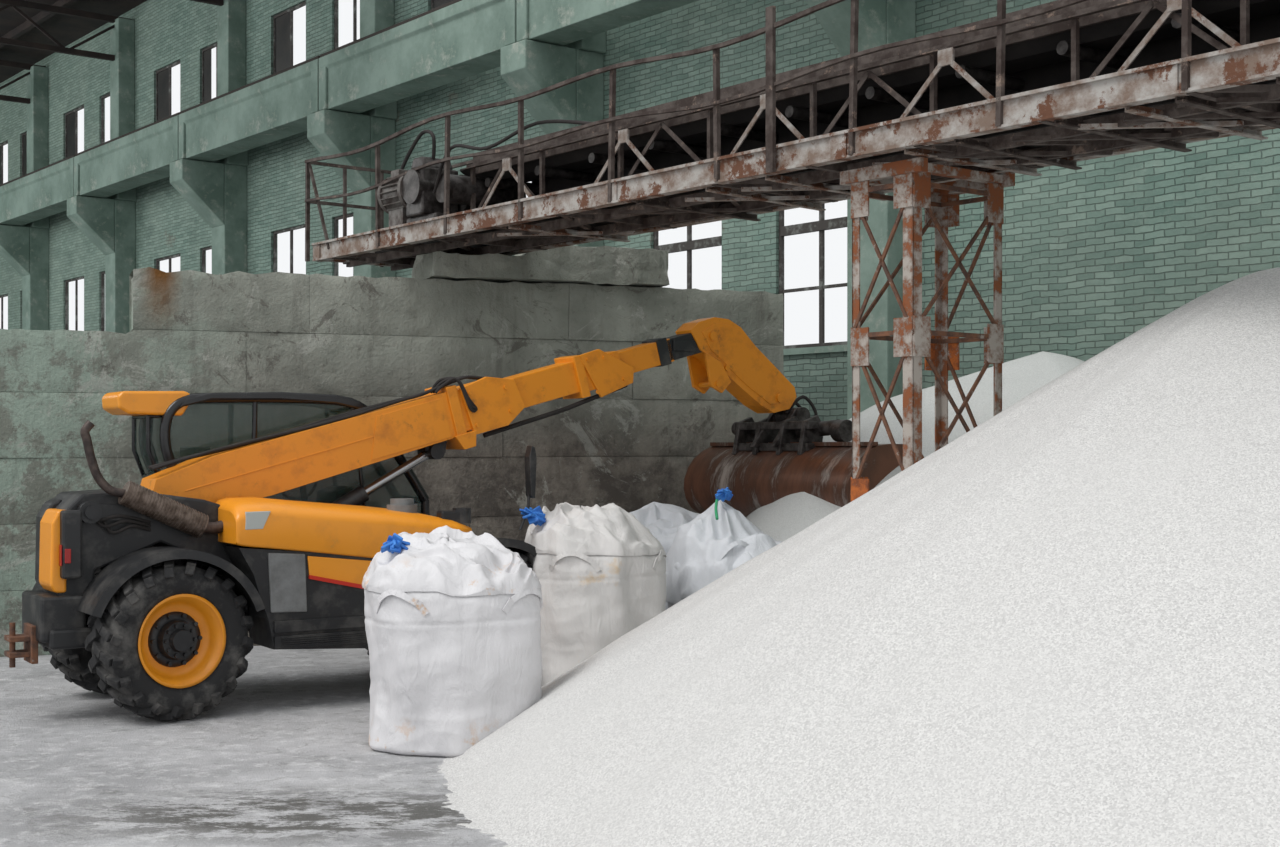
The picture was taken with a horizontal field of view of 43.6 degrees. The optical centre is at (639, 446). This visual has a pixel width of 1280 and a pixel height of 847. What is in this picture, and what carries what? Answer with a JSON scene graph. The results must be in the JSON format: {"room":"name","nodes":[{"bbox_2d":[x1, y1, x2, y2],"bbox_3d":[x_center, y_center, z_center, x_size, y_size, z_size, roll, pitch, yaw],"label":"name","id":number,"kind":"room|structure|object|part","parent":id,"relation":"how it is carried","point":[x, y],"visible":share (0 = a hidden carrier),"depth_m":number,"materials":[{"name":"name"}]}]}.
{"room":"industrial plant","nodes":[
{"label":"industrial plant","id":0,"kind":"room"},
{"bbox_2d":[0,0,146,82],"bbox_3d":[-24.477,-10.310,29.080,30.250,0.380,32.001,0,0,-39],"label":"ceiling","id":1,"kind":"structure","parent":0,"point":[66,30],"depth_m":39.01,"materials":[{"name":"black metal"}]},
{"bbox_2d":[0,646,507,846],"bbox_3d":[-3.000,2.250,22.000,54.000,0.300,60.000,0,0,0],"label":"floor","id":2,"kind":"structure","parent":0,"point":[286,758],"depth_m":10.35,"materials":[{"name":"concrete"}]},
{"bbox_2d":[0,267,783,656],"bbox_3d":[-4.198,0.122,17.138,12.448,3.957,0.625,0,0,-21],"label":"wall","id":3,"kind":"structure","parent":2,"relation":"on","point":[369,341],"depth_m":17.36,"materials":[{"name":"grey concrete"}]},
{"bbox_2d":[412,245,669,287],"bbox_3d":[-1.107,-2.077,18.330,2.872,0.479,0.914,0,0,-21],"label":"concrete block","id":4,"kind":"object","parent":3,"relation":"on","point":[603,265],"visible":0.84,"depth_m":18.02,"materials":[{"name":"grey concrete"}]},
{"bbox_2d":[305,0,1279,270],"bbox_3d":[1.295,-2.785,13.446,1.602,1.350,14.890,0,0,-39],"label":"gantry","id":5,"kind":"object","parent":4,"relation":"on","point":[1060,83],"visible":0.97,"depth_m":12.54,"materials":[{"name":"brown metal"}]},
{"bbox_3d":[-2.537,-2.670,17.308,0.460,0.620,0.550,0,0,-39],"label":"drive motor","id":6,"kind":"part","parent":5,"relation":"part of","materials":[{"name":"grey metal"}]},
{"bbox_3d":[1.501,-2.325,13.798,0.660,0.030,14.061,0,0,-39],"label":"deck plate","id":7,"kind":"part","parent":5,"relation":"part of","materials":[{"name":"brown metal"}]},
{"bbox_2d":[362,527,542,756],"bbox_3d":[-1.320,1.344,11.349,1.283,1.512,1.300,0,0,-14],"label":"bag","id":8,"kind":"object","parent":2,"relation":"on","point":[453,620],"visible":0.98,"depth_m":10.82,"materials":[{"name":"white fabric"}]},
{"bbox_2d":[4,317,902,720],"bbox_3d":[-1.269,0.405,14.609,8.600,3.397,2.720,0,0,-33],"label":"telehandler","id":9,"kind":"object","parent":2,"relation":"on","point":[147,596],"visible":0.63,"depth_m":13.06,"materials":[{"name":"metal"}]},
{"bbox_2d":[35,498,61,586],"bbox_3d":[-4.665,0.759,12.612,0.149,0.702,0.270,0,0,-33],"label":"panel","id":10,"kind":"object","parent":9,"relation":"attached to","point":[53,503],"depth_m":12.59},
{"bbox_2d":[59,545,70,565],"bbox_3d":[-4.357,0.820,12.100,0.107,0.160,0.043,0,0,16],"label":"tail light","id":11,"kind":"object","parent":9,"relation":"attached to","point":[64,550],"depth_m":12.09,"materials":[{"name":"red plastic"}]},
{"bbox_2d":[245,511,270,529],"bbox_3d":[-3.043,0.577,12.632,0.208,0.144,0.164,0,0,-33],"label":"marker lamp","id":12,"kind":"object","parent":9,"relation":"attached to","point":[254,520],"depth_m":12.57,"materials":[{"name":"grey plastic"}]},
{"bbox_3d":[-3.126,0.360,14.202,2.456,1.657,0.710,0,0,-33],"label":"cab frame","id":13,"kind":"part","parent":9,"relation":"part of","materials":[{"name":"metal"}]},
{"bbox_3d":[-2.809,1.078,12.732,0.322,0.482,0.050,0,0,-33],"label":"vent panel","id":14,"kind":"part","parent":9,"relation":"part of","materials":[{"name":"grey metal"}]},
{"bbox_3d":[-2.436,1.044,13.198,0.799,0.341,0.415,0,0,-33],"label":"panel","id":15,"kind":"part","parent":9,"relation":"part of","materials":[{"name":"orange paint"}]},
{"bbox_2d":[216,497,471,558],"bbox_3d":[-2.443,0.669,13.268,2.053,0.522,0.570,0,0,-33],"label":"hood","id":16,"kind":"object","parent":9,"relation":"attached to","point":[248,527],"depth_m":12.87,"materials":[{"name":"orange paint"}]},
{"bbox_2d":[437,507,470,523],"bbox_3d":[-1.587,0.597,13.699,0.300,0.150,0.160,0,0,-33],"label":"work lamp","id":17,"kind":"object","parent":9,"relation":"attached to","point":[457,515],"depth_m":13.65,"materials":[{"name":"black plastic"}]},
{"bbox_2d":[519,446,536,529],"bbox_3d":[-0.984,0.357,13.899,0.147,0.737,0.100,0,0,-33],"label":"mirror","id":18,"kind":"object","parent":9,"relation":"attached to","point":[530,454],"depth_m":13.89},
{"bbox_3d":[-0.775,-0.351,14.977,1.546,0.532,0.044,0,0,-33],"label":"chain rod","id":19,"kind":"part","parent":9,"relation":"part of","materials":[{"name":"black metal"}]},
{"bbox_2d":[519,502,666,686],"bbox_3d":[-0.432,1.302,14.162,1.365,1.597,1.250,0,0,-29],"label":"bag","id":20,"kind":"object","parent":2,"relation":"on","point":[601,573],"visible":0.81,"depth_m":13.66,"materials":[{"name":"white fabric"}]},
{"bbox_2d":[627,502,697,609],"bbox_3d":[0.260,1.333,16.241,1.466,1.535,1.434,0,0,-6],"label":"bag","id":21,"kind":"object","parent":2,"relation":"on","point":[662,521],"visible":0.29,"depth_m":15.90,"materials":[{"name":"fabric"}]},
{"bbox_2d":[666,487,784,607],"bbox_3d":[0.945,1.239,15.150,1.458,1.722,1.472,0,0,44],"label":"bag","id":22,"kind":"object","parent":2,"relation":"on","point":[717,540],"visible":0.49,"depth_m":14.73,"materials":[{"name":"plastic"}]},
{"bbox_2d":[437,268,1279,846],"bbox_3d":[4.164,0.418,10.652,12.759,3.391,13.428,0,0,0],"label":"pile","id":23,"kind":"object","parent":2,"relation":"on","point":[1057,625],"visible":0.97,"depth_m":8.37,"materials":[{"name":"white sand"}]},
{"bbox_2d":[745,351,1084,539],"bbox_3d":[3.533,0.563,15.802,6.466,3.134,5.196,0,0,0],"label":"pile","id":24,"kind":"object","parent":2,"relation":"on","point":[791,514],"visible":0.16,"depth_m":16.09,"materials":[{"name":"white sand"}]},
{"bbox_2d":[840,157,1014,501],"bbox_3d":[2.220,-0.010,12.351,1.090,4.220,0.816,0,0,-39],"label":"tower","id":25,"kind":"object","parent":2,"relation":"on","point":[912,336],"visible":0.69,"depth_m":12.17,"materials":[{"name":"metal"}]},
{"bbox_3d":[1.742,0.010,12.256,0.194,4.180,0.194,0,0,-39],"label":"tower leg","id":26,"kind":"part","parent":25,"relation":"part of","materials":[{"name":"paint"}]},
{"bbox_3d":[2.024,0.010,11.905,0.194,4.180,0.194,0,0,-39],"label":"tower leg","id":27,"kind":"part","parent":25,"relation":"part of","materials":[{"name":"paint"}]},
{"bbox_3d":[2.416,0.010,12.797,0.194,4.180,0.194,0,0,-39],"label":"tower leg","id":28,"kind":"part","parent":25,"relation":"part of","materials":[{"name":"paint"}]},
{"bbox_3d":[2.698,0.010,12.446,0.194,4.180,0.194,0,0,-39],"label":"tower leg","id":29,"kind":"part","parent":25,"relation":"part of","materials":[{"name":"paint"}]},
{"bbox_2d":[0,0,1279,420],"bbox_3d":[-4.489,-4.100,28.459,0.141,12.400,58.000,0,0,-39],"label":"wall","id":30,"kind":"structure","parent":0,"point":[1095,254],"depth_m":20.69,"materials":[{"name":"green brick"}]},
{"bbox_2d":[0,141,7,184],"bbox_3d":[-18.144,-7.885,45.389,0.150,1.430,1.580,0,0,-39],"label":"window","id":31,"kind":"structure","parent":30,"relation":"in","point":[4,143],"depth_m":45.41,"materials":[{"name":"paint"}]},
{"bbox_2d":[0,294,7,328],"bbox_3d":[-18.144,-2.735,45.389,0.150,3.130,1.580,0,0,-39],"label":"window","id":32,"kind":"structure","parent":30,"relation":"in","point":[5,295],"depth_m":45.39,"materials":[{"name":"paint"}]},
{"bbox_2d":[0,60,45,103],"bbox_3d":[-27.552,-9.555,32.895,30.267,1.030,0.123,0,0,-39],"label":"truss","id":33,"kind":"object","parent":30,"relation":"attached to","point":[4,63],"visible":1,"depth_m":41.86,"materials":[{"name":"black metal"}]},
{"bbox_2d":[22,132,26,175],"bbox_3d":[-16.547,-7.885,43.401,0.150,1.430,1.580,0,0,-39],"label":"window","id":34,"kind":"structure","parent":30,"relation":"in","point":[24,136],"depth_m":43.89,"materials":[{"name":"paint"}]},
{"bbox_2d":[0,66,49,329],"bbox_3d":[-16.298,-3.950,41.933,1.400,12.100,0.760,0,0,-39],"label":"pilaster","id":35,"kind":"object","parent":30,"relation":"attached to","point":[25,248],"visible":0.56,"depth_m":41.96,"materials":[{"name":"paint"}]},
{"bbox_2d":[0,155,74,225],"bbox_3d":[-14.654,-6.285,39.406,0.700,1.030,5.960,0,0,-39],"label":"beam","id":36,"kind":"structure","parent":35,"relation":"on","point":[44,192],"depth_m":39.06,"materials":[{"name":"paint"}]},
{"bbox_2d":[0,0,131,60],"bbox_3d":[-23.795,-9.555,28.217,30.267,1.030,0.127,0,0,-39],"label":"truss","id":37,"kind":"object","parent":30,"relation":"attached to","point":[14,4],"visible":1,"depth_m":36.57,"materials":[{"name":"black metal"}]},
{"bbox_2d":[65,105,83,157],"bbox_3d":[-14.387,-7.885,40.711,0.150,1.430,1.580,0,0,-39],"label":"window","id":38,"kind":"structure","parent":30,"relation":"in","point":[71,118],"depth_m":41.01,"materials":[{"name":"paint"}]},
{"bbox_2d":[65,276,83,330],"bbox_3d":[-14.387,-2.735,40.711,0.150,3.130,1.580,0,0,-39],"label":"window","id":39,"kind":"structure","parent":30,"relation":"in","point":[82,277],"depth_m":40.74,"materials":[{"name":"paint"}]},
{"bbox_2d":[67,18,136,333],"bbox_3d":[-12.541,-3.950,37.255,1.400,12.100,0.760,0,0,-39],"label":"pilaster","id":40,"kind":"object","parent":30,"relation":"attached to","point":[109,222],"visible":0.61,"depth_m":37.28,"materials":[{"name":"paint"}]},
{"bbox_2d":[101,271,104,330],"bbox_3d":[-12.790,-2.735,38.722,0.150,3.130,1.580,0,0,-39],"label":"window","id":41,"kind":"structure","parent":30,"relation":"in","point":[102,273],"depth_m":39.30,"materials":[{"name":"paint"}]},
{"bbox_2d":[101,93,109,143],"bbox_3d":[-12.790,-7.885,38.722,0.150,1.430,1.580,0,0,-39],"label":"window","id":42,"kind":"structure","parent":30,"relation":"in","point":[107,95],"depth_m":39.30,"materials":[{"name":"paint"}]},
{"bbox_2d":[156,60,179,120],"bbox_3d":[-10.630,-7.885,36.033,0.150,1.430,1.580,0,0,-39],"label":"window","id":43,"kind":"structure","parent":30,"relation":"in","point":[164,75],"depth_m":36.30,"materials":[{"name":"paint"}]},
{"bbox_2d":[156,254,179,271],"bbox_3d":[-10.630,-2.735,36.033,0.150,3.130,1.580,0,0,-39],"label":"window","id":44,"kind":"structure","parent":30,"relation":"in","point":[176,255],"depth_m":36.05,"materials":[{"name":"paint"}]},
{"bbox_2d":[190,0,223,5],"bbox_3d":[-20.038,-9.555,23.539,30.267,1.030,0.121,0,0,-39],"label":"truss","id":45,"kind":"object","parent":30,"relation":"attached to","point":[213,2],"visible":0.6,"depth_m":32.61,"materials":[{"name":"black metal"}]},
{"bbox_2d":[202,246,211,272],"bbox_3d":[-9.033,-2.735,34.044,0.150,3.130,1.580,0,0,-39],"label":"window","id":46,"kind":"structure","parent":30,"relation":"in","point":[210,247],"depth_m":34.61,"materials":[{"name":"paint"}]},
{"bbox_2d":[170,0,247,274],"bbox_3d":[-8.784,-3.950,32.577,1.400,12.100,0.760,0,0,-39],"label":"pilaster","id":47,"kind":"object","parent":30,"relation":"attached to","point":[216,190],"visible":0.48,"depth_m":32.59,"materials":[{"name":"paint"}]},
{"bbox_2d":[74,112,178,197],"bbox_3d":[-10.897,-6.285,34.728,0.700,1.030,5.960,0,0,-39],"label":"beam","id":48,"kind":"structure","parent":47,"relation":"on","point":[144,155],"depth_m":34.45,"materials":[{"name":"paint"}]},
{"bbox_2d":[202,43,216,102],"bbox_3d":[-9.033,-7.885,34.044,0.150,1.430,1.580,0,0,-39],"label":"window","id":49,"kind":"structure","parent":30,"relation":"in","point":[206,53],"depth_m":34.47,"materials":[{"name":"paint"}]},
{"bbox_2d":[273,224,304,272],"bbox_3d":[-6.873,-2.735,31.355,0.150,3.130,1.580,0,0,-39],"label":"window","id":50,"kind":"structure","parent":30,"relation":"in","point":[291,229],"depth_m":31.55,"materials":[{"name":"paint"}]},
{"bbox_2d":[273,1,305,73],"bbox_3d":[-6.873,-7.885,31.355,0.150,1.430,1.580,0,0,-39],"label":"window","id":51,"kind":"structure","parent":30,"relation":"in","point":[282,22],"depth_m":31.65,"materials":[{"name":"paint"}]},
{"bbox_2d":[334,213,352,275],"bbox_3d":[-5.276,-2.735,29.366,0.150,3.130,1.580,0,0,-39],"label":"window","id":52,"kind":"structure","parent":30,"relation":"in","point":[336,219],"depth_m":29.94,"materials":[{"name":"paint"}]},
{"bbox_2d":[334,0,356,48],"bbox_3d":[-5.276,-7.885,29.366,0.150,1.430,1.580,0,0,-39],"label":"window","id":53,"kind":"structure","parent":30,"relation":"in","point":[335,1],"depth_m":29.93,"materials":[{"name":"paint"}]},
{"bbox_2d":[307,0,396,277],"bbox_3d":[-5.027,-3.950,27.899,1.400,12.100,0.760,0,0,-39],"label":"pilaster","id":54,"kind":"object","parent":30,"relation":"attached to","point":[331,132],"visible":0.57,"depth_m":27.81,"materials":[{"name":"paint"}]},
{"bbox_2d":[179,55,319,161],"bbox_3d":[-7.140,-6.285,30.050,0.700,1.030,5.960,0,0,-39],"label":"beam","id":55,"kind":"structure","parent":54,"relation":"on","point":[276,106],"depth_m":29.78,"materials":[{"name":"paint"}]},
{"bbox_2d":[431,0,453,8],"bbox_3d":[-3.116,-7.885,26.676,0.150,1.430,1.580,0,0,-39],"label":"window","id":56,"kind":"structure","parent":30,"relation":"in","point":[434,3],"depth_m":27.12,"materials":[{"name":"paint"}]},
{"bbox_2d":[500,31,605,246],"bbox_3d":[-1.270,-3.950,23.221,1.400,12.100,0.760,0,0,-39],"label":"pilaster","id":57,"kind":"object","parent":30,"relation":"attached to","point":[527,66],"visible":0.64,"depth_m":23.01,"materials":[{"name":"paint"}]},
{"bbox_2d":[319,0,516,113],"bbox_3d":[-3.383,-6.285,25.372,0.700,1.030,5.960,0,0,-39],"label":"beam","id":58,"kind":"structure","parent":57,"relation":"on","point":[455,40],"depth_m":25.11,"materials":[{"name":"paint"}]},
{"bbox_2d":[517,0,698,45],"bbox_3d":[0.374,-6.285,20.694,0.700,1.030,5.960,0,0,-39],"label":"beam","id":59,"kind":"structure","parent":57,"relation":"on","point":[555,22],"depth_m":21.96,"materials":[{"name":"paint"}]},
{"bbox_2d":[654,226,721,288],"bbox_3d":[0.641,-2.735,21.998,0.150,3.130,1.580,0,0,-39],"label":"window","id":60,"kind":"structure","parent":30,"relation":"in","point":[689,245],"depth_m":22.02,"materials":[{"name":"paint"}]},
{"bbox_2d":[779,203,846,355],"bbox_3d":[2.238,-2.735,20.010,0.150,3.130,1.580,0,0,-39],"label":"window","id":61,"kind":"structure","parent":30,"relation":"in","point":[822,224],"depth_m":20.04,"materials":[{"name":"paint"}]},
{"bbox_2d":[805,0,914,419],"bbox_3d":[2.487,-3.950,18.543,1.400,12.100,0.760,0,0,-39],"label":"pilaster","id":62,"kind":"object","parent":30,"relation":"attached to","point":[881,22],"visible":0.19,"depth_m":18.53,"materials":[{"name":"paint"}]}
]}

